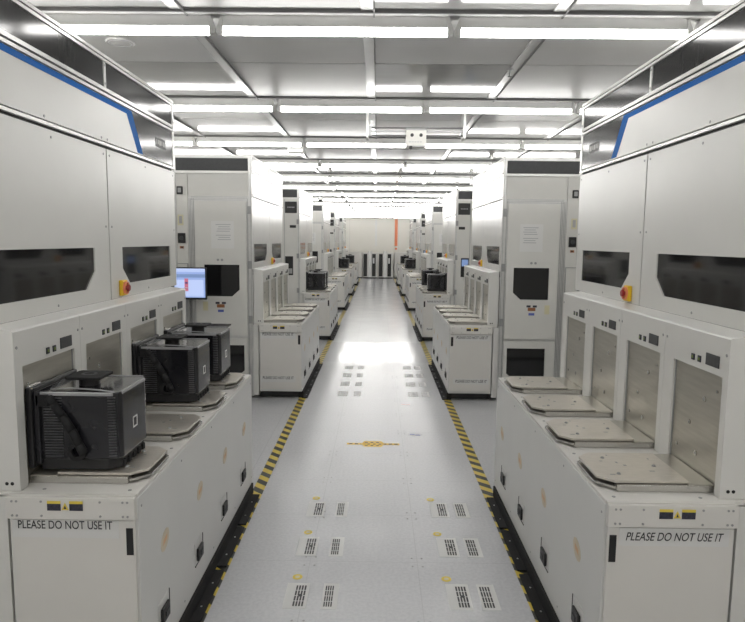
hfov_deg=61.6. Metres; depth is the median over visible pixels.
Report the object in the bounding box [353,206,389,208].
ceiling lamp
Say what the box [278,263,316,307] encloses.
port
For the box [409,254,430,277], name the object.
port
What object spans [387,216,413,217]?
ceiling lamp
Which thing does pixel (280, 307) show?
port
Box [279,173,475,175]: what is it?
trim
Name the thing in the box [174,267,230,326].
station
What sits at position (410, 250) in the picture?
port
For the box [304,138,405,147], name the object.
ceiling lamp
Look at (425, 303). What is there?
base
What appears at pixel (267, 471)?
tape
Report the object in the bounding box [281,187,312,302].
tool
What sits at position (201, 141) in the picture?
ceiling lamp
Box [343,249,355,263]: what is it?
port
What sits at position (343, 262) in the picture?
carrier
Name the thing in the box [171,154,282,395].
tool
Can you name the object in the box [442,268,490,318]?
port
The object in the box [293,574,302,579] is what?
sticker
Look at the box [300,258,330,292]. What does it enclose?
port
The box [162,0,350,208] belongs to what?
trim
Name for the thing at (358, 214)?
ceiling lamp
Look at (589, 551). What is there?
base
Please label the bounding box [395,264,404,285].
base
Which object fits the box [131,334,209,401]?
carrier
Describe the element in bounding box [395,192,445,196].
ceiling lamp
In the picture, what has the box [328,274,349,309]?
base
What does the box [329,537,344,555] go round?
floor vent
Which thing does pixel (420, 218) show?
tool
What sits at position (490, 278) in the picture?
port
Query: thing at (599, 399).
port
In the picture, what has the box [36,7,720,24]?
ceiling beam
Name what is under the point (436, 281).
carrier
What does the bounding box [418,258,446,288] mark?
port
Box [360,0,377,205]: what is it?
trim
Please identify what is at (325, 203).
ceiling lamp
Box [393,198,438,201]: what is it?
ceiling lamp
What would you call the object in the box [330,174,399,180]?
ceiling lamp
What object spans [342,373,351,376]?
floor vent
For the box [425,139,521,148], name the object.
ceiling lamp
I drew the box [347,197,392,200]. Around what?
ceiling lamp
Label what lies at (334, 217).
tool
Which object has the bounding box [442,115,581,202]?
trim
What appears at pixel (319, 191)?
trim
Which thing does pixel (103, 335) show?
port
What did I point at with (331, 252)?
port
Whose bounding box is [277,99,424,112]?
ceiling lamp
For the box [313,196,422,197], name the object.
trim
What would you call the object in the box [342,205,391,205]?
trim
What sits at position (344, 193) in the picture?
ceiling lamp
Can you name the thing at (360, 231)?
wall
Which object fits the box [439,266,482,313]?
port
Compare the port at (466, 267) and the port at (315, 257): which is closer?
the port at (466, 267)
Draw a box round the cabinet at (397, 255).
[394,252,406,278]
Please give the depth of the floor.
4.45 m
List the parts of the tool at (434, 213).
access panel, access panel, corner post, door frame, door panel, door, header frame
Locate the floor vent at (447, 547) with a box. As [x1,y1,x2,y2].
[436,538,459,556]
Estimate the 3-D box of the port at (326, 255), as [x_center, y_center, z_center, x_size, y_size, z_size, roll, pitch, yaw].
[-0.981,-1.198,16.241,0.534,0.608,0.506,1,6,0]
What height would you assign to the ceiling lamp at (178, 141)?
0.100 m
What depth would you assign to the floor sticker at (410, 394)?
7.35 m
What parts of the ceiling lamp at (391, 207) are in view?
mounting rail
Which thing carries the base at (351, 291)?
on the floor
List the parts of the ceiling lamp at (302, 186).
mounting rail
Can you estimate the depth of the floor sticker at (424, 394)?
7.35 m
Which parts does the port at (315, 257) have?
port frame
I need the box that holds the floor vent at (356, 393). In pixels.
[354,391,360,395]
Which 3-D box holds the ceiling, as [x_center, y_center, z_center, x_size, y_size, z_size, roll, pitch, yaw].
[0.130,-2.734,13.177,9.200,0.100,35.200,1,6,0]
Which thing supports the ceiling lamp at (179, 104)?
attached to the ceiling
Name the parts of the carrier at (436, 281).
plate, handle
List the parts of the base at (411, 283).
panel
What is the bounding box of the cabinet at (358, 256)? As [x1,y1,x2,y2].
[349,252,362,277]
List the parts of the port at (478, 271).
docking plate, plate, port door, port frame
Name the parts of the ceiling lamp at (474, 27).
mounting rail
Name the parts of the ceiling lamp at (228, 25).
mounting rail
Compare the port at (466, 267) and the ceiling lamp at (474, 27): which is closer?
the ceiling lamp at (474, 27)
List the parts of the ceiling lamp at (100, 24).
mounting rail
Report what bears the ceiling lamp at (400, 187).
attached to the ceiling
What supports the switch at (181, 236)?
attached to the tool at (228, 210)
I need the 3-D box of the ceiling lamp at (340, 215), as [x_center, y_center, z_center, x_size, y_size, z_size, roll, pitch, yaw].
[-1.248,-4.435,29.200,1.264,0.100,0.040,1,6,0]
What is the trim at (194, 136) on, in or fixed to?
attached to the ceiling
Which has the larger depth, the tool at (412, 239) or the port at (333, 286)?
the tool at (412, 239)
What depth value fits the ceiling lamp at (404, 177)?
11.28 m
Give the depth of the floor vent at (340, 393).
7.36 m
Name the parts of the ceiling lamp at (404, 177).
mounting rail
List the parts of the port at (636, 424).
docking plate, plate, port door, port frame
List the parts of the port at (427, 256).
port frame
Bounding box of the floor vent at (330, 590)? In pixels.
[320,583,338,608]
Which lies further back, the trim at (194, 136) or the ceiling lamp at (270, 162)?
the ceiling lamp at (270, 162)
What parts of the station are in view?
mounting arm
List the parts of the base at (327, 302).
panel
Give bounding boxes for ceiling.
[26,0,738,214]
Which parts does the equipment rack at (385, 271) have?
opening panel, post, opening panel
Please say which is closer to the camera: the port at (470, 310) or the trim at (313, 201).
the port at (470, 310)
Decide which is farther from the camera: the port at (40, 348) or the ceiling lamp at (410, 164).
the ceiling lamp at (410, 164)
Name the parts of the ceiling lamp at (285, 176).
mounting rail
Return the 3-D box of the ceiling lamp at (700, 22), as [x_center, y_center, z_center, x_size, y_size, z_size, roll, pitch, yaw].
[2.349,-1.498,3.334,1.264,0.100,0.040,1,6,0]
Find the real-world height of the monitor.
0.342 m
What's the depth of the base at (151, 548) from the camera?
2.39 m
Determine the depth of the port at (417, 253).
20.32 m
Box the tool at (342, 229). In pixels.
[339,217,345,256]
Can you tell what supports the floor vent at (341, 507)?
on the floor
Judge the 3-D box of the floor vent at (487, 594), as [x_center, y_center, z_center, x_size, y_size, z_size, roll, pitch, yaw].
[0.588,1.451,3.171,0.090,0.001,0.230,1,6,0]
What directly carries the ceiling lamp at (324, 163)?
attached to the ceiling
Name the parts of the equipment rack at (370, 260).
opening panel, post, opening panel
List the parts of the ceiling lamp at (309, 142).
mounting rail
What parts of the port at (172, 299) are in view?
port frame, port door, plate, docking plate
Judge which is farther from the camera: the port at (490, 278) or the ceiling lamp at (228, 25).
the port at (490, 278)
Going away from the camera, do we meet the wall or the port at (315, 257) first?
the port at (315, 257)
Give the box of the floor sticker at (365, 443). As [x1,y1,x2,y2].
[347,441,398,446]
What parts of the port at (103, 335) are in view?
port frame, port door, plate, docking plate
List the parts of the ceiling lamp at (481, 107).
mounting rail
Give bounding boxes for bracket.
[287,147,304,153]
[366,112,465,149]
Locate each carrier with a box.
[25,369,145,469]
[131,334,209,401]
[164,322,229,380]
[306,270,325,289]
[309,269,327,287]
[338,257,348,267]
[346,254,353,262]
[400,255,408,263]
[405,258,415,268]
[421,268,438,284]
[427,272,446,290]
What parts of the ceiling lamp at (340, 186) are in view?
mounting rail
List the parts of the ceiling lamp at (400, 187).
mounting rail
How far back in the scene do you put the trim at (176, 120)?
6.92 m
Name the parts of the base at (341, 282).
panel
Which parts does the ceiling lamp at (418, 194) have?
mounting rail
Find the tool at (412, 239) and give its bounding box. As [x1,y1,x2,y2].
[409,218,415,258]
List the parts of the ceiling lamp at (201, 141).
mounting rail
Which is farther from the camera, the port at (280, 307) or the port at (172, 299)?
the port at (280, 307)
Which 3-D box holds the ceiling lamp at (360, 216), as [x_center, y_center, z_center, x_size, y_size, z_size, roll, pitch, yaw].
[0.027,-4.420,29.190,1.264,0.100,0.040,1,6,0]
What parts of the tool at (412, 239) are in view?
access panel, corner post, door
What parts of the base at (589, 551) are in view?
latch plate, latch plate, latch plate, latch plate, slot handle, panel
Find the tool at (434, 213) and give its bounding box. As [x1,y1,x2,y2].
[425,205,442,269]
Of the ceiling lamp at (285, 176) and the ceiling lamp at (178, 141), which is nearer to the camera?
the ceiling lamp at (178, 141)
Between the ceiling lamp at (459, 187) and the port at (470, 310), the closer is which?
the port at (470, 310)
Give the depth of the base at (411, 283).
16.05 m
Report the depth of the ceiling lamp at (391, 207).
21.21 m
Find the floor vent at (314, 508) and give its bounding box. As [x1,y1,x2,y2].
[306,502,325,516]
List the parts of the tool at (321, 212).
door, door panel, door frame, corner post, access panel, access panel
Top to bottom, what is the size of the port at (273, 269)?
0.608 m
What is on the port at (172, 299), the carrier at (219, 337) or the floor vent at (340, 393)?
the carrier at (219, 337)
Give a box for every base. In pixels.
[0,375,259,621]
[254,305,322,397]
[300,286,339,339]
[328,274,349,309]
[335,267,354,295]
[349,263,358,285]
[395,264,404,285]
[398,267,418,295]
[403,274,421,310]
[413,286,452,340]
[428,307,496,399]
[487,378,744,621]
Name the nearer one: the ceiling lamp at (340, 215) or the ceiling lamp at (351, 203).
the ceiling lamp at (351, 203)
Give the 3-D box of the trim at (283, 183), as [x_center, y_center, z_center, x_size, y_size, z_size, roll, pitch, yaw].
[0.131,-2.687,13.282,9.200,0.019,0.171,1,6,0]
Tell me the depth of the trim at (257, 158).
9.22 m
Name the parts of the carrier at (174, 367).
handle, plate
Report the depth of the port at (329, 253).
16.74 m
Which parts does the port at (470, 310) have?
docking plate, plate, port door, port frame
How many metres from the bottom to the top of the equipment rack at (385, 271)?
1.300 m
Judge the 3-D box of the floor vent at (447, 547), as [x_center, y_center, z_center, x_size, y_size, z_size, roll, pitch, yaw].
[0.443,1.392,3.684,0.118,0.002,0.230,1,6,0]
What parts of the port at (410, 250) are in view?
port frame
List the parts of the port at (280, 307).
port frame, port door, plate, docking plate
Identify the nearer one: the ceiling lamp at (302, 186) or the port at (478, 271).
the port at (478, 271)
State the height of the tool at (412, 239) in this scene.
2.710 m
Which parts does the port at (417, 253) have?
port frame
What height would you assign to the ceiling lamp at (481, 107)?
0.100 m
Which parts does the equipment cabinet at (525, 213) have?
access panel, panel, rail, rail, rail, rail, access panel, panel, corner post, door, door, door frame, door panel, header frame, bracket frame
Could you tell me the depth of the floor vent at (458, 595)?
3.16 m
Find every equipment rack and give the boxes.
[363,251,377,277]
[378,251,392,278]
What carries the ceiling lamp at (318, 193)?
attached to the ceiling
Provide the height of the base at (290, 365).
0.858 m
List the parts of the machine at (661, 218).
post, corner panel, access panel, panel, post, rail, rail, rail, rail, rail, access panel, panel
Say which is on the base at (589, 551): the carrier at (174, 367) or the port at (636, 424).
the port at (636, 424)
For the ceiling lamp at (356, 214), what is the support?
attached to the ceiling
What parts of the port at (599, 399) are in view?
docking plate, plate, port door, port frame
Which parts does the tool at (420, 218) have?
access panel, access panel, corner post, panel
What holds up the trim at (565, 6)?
attached to the ceiling
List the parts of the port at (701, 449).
docking plate, plate, port door, port frame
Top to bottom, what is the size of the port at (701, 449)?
0.608 m
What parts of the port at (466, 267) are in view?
docking plate, plate, port door, port frame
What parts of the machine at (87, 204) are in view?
panel, access panel, rail, rail, rail, rail, rail, post, panel, access panel, corner panel, post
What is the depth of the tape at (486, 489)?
5.12 m
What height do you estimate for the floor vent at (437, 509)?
0.002 m
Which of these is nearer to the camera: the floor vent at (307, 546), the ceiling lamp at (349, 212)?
the floor vent at (307, 546)
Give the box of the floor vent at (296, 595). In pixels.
[282,583,309,608]
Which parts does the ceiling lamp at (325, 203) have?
mounting rail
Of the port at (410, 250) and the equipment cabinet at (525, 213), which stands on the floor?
the equipment cabinet at (525, 213)
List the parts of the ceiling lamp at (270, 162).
mounting rail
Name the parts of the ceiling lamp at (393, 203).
mounting rail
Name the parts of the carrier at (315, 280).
handle, plate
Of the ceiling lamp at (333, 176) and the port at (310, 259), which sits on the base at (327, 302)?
the port at (310, 259)
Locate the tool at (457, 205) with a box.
[442,189,472,304]
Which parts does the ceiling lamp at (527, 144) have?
mounting rail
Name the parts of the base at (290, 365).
panel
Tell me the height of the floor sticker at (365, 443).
0.002 m
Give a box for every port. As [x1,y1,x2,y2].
[0,312,168,490]
[57,301,201,441]
[107,293,225,411]
[144,287,244,389]
[253,267,304,322]
[264,266,309,316]
[269,264,313,311]
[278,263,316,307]
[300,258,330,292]
[305,257,332,289]
[309,256,336,285]
[309,257,334,287]
[324,253,344,276]
[327,252,346,274]
[329,253,345,275]
[331,252,347,273]
[335,250,350,268]
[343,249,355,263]
[398,249,411,264]
[403,251,419,269]
[407,253,422,273]
[407,253,427,274]
[408,254,424,275]
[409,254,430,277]
[417,257,442,286]
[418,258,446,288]
[420,259,448,290]
[422,259,453,293]
[435,265,474,308]
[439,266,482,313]
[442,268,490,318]
[447,270,499,325]
[504,291,606,395]
[522,298,642,419]
[545,307,691,451]
[577,319,744,498]
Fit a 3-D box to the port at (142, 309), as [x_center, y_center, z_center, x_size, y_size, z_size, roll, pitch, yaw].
[-1.122,0.224,3.537,0.534,0.608,0.506,1,6,0]
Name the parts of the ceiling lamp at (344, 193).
mounting rail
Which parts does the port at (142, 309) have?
port frame, port door, plate, docking plate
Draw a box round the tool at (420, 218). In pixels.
[416,213,424,272]
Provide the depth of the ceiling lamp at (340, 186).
13.28 m
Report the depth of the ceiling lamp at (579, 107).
5.31 m
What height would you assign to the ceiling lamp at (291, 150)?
0.109 m
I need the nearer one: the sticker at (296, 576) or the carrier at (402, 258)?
the sticker at (296, 576)
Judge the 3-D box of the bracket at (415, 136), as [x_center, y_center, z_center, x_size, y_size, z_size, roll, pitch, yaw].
[0.403,-1.679,5.886,0.920,0.341,0.200,1,6,0]
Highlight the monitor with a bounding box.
[176,267,206,299]
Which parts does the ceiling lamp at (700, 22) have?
mounting rail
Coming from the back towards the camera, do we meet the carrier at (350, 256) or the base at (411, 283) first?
the carrier at (350, 256)
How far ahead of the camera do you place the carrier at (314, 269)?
11.78 m
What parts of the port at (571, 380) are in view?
docking plate, plate, port door, port frame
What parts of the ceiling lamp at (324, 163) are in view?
mounting rail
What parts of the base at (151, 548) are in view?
panel, slot handle, latch plate, latch plate, latch plate, latch plate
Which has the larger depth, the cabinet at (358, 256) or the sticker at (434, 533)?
the cabinet at (358, 256)
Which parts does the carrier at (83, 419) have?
handle, plate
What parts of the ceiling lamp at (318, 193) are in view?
mounting rail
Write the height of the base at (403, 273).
0.858 m
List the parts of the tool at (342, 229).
door, corner post, access panel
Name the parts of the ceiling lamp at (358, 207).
mounting rail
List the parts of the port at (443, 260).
port frame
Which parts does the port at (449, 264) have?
plate, port frame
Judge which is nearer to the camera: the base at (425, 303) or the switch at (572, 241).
the switch at (572, 241)
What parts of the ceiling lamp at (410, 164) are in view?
mounting rail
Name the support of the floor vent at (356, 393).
on the floor
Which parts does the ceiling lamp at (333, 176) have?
mounting rail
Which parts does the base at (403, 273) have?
panel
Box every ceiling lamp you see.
[45,13,216,35]
[169,98,275,111]
[174,137,195,145]
[196,137,303,146]
[217,15,452,37]
[259,159,319,166]
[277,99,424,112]
[281,174,329,179]
[283,184,336,188]
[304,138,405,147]
[306,191,341,195]
[313,197,345,200]
[313,202,349,204]
[320,160,404,167]
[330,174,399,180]
[330,211,355,213]
[337,184,396,189]
[338,213,357,215]
[340,215,358,216]
[343,192,393,195]
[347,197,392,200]
[350,202,390,204]
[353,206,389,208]
[358,214,386,215]
[360,216,386,217]
[387,214,415,215]
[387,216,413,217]
[390,206,426,208]
[391,202,431,205]
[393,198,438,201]
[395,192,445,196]
[397,185,456,189]
[401,175,470,180]
[406,161,490,167]
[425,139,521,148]
[426,101,574,114]
[454,17,692,38]
[457,186,472,188]
[522,140,580,148]
[575,102,585,114]
[693,18,710,30]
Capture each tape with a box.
[201,278,360,621]
[394,279,538,621]
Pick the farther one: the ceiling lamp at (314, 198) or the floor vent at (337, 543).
the ceiling lamp at (314, 198)
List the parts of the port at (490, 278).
docking plate, plate, port door, port frame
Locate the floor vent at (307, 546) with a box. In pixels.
[295,537,318,555]
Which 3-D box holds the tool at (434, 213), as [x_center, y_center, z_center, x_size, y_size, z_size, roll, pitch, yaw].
[2.573,-1.441,17.004,2.254,2.710,2.218,1,6,0]
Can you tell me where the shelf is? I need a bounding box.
[186,323,230,326]
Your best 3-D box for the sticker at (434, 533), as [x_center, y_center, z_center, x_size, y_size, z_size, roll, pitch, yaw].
[0.399,1.373,3.848,0.054,0.001,0.054,1,6,0]
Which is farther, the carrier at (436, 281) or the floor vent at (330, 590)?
the carrier at (436, 281)
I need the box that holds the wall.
[344,217,411,276]
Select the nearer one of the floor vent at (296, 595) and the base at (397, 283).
the floor vent at (296, 595)
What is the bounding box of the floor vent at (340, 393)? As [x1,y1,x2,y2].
[337,391,347,395]
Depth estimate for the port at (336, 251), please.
20.33 m
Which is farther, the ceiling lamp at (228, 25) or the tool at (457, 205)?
the tool at (457, 205)
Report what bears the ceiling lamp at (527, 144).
attached to the ceiling
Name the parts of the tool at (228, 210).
corner post, header frame, door panel, door frame, door, door, corner post, panel, access panel, rail, rail, rail, rail, panel, access panel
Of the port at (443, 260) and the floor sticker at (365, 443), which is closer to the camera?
the floor sticker at (365, 443)
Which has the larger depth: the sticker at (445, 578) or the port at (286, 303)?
the port at (286, 303)
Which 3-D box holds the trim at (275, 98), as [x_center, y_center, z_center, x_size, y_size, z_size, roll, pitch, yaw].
[0.060,-1.796,5.332,9.200,0.019,0.171,1,6,0]
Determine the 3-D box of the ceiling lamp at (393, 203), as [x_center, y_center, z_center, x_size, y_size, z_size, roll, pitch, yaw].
[1.214,-3.293,19.243,1.264,0.100,0.040,1,6,0]
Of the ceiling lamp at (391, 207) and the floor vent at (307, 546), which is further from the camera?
the ceiling lamp at (391, 207)
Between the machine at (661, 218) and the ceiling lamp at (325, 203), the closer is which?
the machine at (661, 218)
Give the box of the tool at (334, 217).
[330,212,339,271]
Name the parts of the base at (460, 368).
panel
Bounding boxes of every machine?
[0,0,176,621]
[575,0,744,621]
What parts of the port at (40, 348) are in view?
port frame, port door, plate, docking plate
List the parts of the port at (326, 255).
port frame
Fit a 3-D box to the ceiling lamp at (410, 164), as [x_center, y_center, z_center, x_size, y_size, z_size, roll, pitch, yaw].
[1.127,-2.180,9.306,1.264,0.100,0.040,1,6,0]
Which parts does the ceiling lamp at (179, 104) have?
mounting rail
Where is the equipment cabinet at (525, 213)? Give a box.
[471,157,582,398]
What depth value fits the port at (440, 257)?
12.79 m
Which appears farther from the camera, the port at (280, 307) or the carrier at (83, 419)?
the port at (280, 307)
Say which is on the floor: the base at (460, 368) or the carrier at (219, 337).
the base at (460, 368)
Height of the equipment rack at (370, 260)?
1.300 m
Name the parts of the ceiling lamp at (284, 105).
mounting rail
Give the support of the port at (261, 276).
on the base at (290, 365)
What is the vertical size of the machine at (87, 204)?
2.724 m
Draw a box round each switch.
[178,233,185,242]
[568,237,576,246]
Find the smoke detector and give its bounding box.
[105,37,134,46]
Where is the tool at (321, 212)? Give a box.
[312,204,329,270]
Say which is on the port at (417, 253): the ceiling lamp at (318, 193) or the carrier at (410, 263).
the carrier at (410, 263)
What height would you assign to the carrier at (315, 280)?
0.346 m
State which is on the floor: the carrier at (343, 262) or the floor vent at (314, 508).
the floor vent at (314, 508)
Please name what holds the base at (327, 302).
on the floor
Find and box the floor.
[204,277,535,621]
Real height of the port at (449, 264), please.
0.608 m
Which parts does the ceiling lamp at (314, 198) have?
mounting rail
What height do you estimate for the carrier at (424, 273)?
0.346 m
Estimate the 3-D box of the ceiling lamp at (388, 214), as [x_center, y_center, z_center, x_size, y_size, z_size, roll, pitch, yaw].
[1.284,-4.183,27.193,1.264,0.100,0.040,1,6,0]
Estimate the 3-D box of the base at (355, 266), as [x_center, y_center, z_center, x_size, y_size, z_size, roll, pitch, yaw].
[-0.865,-1.550,25.969,0.593,0.858,2.107,1,6,0]
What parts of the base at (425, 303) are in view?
panel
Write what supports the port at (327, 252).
on the base at (341, 282)
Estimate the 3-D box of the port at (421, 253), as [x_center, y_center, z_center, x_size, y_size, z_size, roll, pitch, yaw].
[1.235,-1.345,17.753,0.534,0.608,0.506,1,6,0]
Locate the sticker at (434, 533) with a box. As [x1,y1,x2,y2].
[433,532,441,535]
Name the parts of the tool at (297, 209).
panel, header frame, display panel, corner post, panel, access panel, panel, access panel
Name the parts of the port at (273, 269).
port frame, port door, plate, docking plate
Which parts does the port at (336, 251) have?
port frame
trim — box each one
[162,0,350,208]
[165,95,589,103]
[173,116,235,154]
[174,135,580,140]
[257,158,498,161]
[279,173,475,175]
[283,183,472,185]
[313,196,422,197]
[313,201,441,202]
[319,191,450,192]
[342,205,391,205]
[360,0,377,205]
[375,218,376,245]
[411,0,577,197]
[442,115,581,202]
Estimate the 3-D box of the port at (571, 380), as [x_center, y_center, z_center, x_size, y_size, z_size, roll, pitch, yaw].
[1.145,0.192,4.039,0.534,0.608,0.506,1,6,0]
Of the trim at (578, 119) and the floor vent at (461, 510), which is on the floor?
the floor vent at (461, 510)
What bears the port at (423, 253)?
on the base at (411, 283)
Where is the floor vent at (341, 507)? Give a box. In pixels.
[335,502,348,516]
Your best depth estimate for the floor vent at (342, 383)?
7.83 m
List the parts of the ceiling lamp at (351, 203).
mounting rail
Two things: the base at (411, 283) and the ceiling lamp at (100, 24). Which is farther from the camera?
the base at (411, 283)
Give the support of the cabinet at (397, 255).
on the floor
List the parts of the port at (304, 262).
port frame, plate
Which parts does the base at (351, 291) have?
panel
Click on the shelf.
(219, 325)
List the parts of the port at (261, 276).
port frame, port door, plate, docking plate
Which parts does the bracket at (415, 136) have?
box trim, rail, rail, rail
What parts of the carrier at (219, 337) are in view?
plate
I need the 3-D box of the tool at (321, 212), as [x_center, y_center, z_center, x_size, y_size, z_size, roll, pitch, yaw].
[-2.313,-1.497,17.041,2.254,2.710,2.218,1,6,0]
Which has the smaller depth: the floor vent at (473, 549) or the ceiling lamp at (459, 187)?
the floor vent at (473, 549)
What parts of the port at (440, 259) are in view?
port frame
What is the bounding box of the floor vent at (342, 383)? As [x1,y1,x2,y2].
[340,382,349,385]
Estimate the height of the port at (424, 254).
0.608 m
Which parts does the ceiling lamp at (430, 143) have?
mounting rail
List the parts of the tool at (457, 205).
access panel, panel, access panel, panel, corner post, panel, display panel, header frame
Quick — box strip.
[395,219,397,245]
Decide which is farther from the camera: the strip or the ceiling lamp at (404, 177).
the strip
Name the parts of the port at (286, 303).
port frame, port door, plate, docking plate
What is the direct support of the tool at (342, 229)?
on the floor
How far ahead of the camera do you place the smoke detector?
3.83 m
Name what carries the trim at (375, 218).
attached to the wall
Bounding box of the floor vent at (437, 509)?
[429,503,449,517]
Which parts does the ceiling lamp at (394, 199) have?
mounting rail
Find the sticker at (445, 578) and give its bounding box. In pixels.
[441,576,450,581]
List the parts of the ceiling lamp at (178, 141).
mounting rail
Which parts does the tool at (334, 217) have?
panel, corner post, access panel, access panel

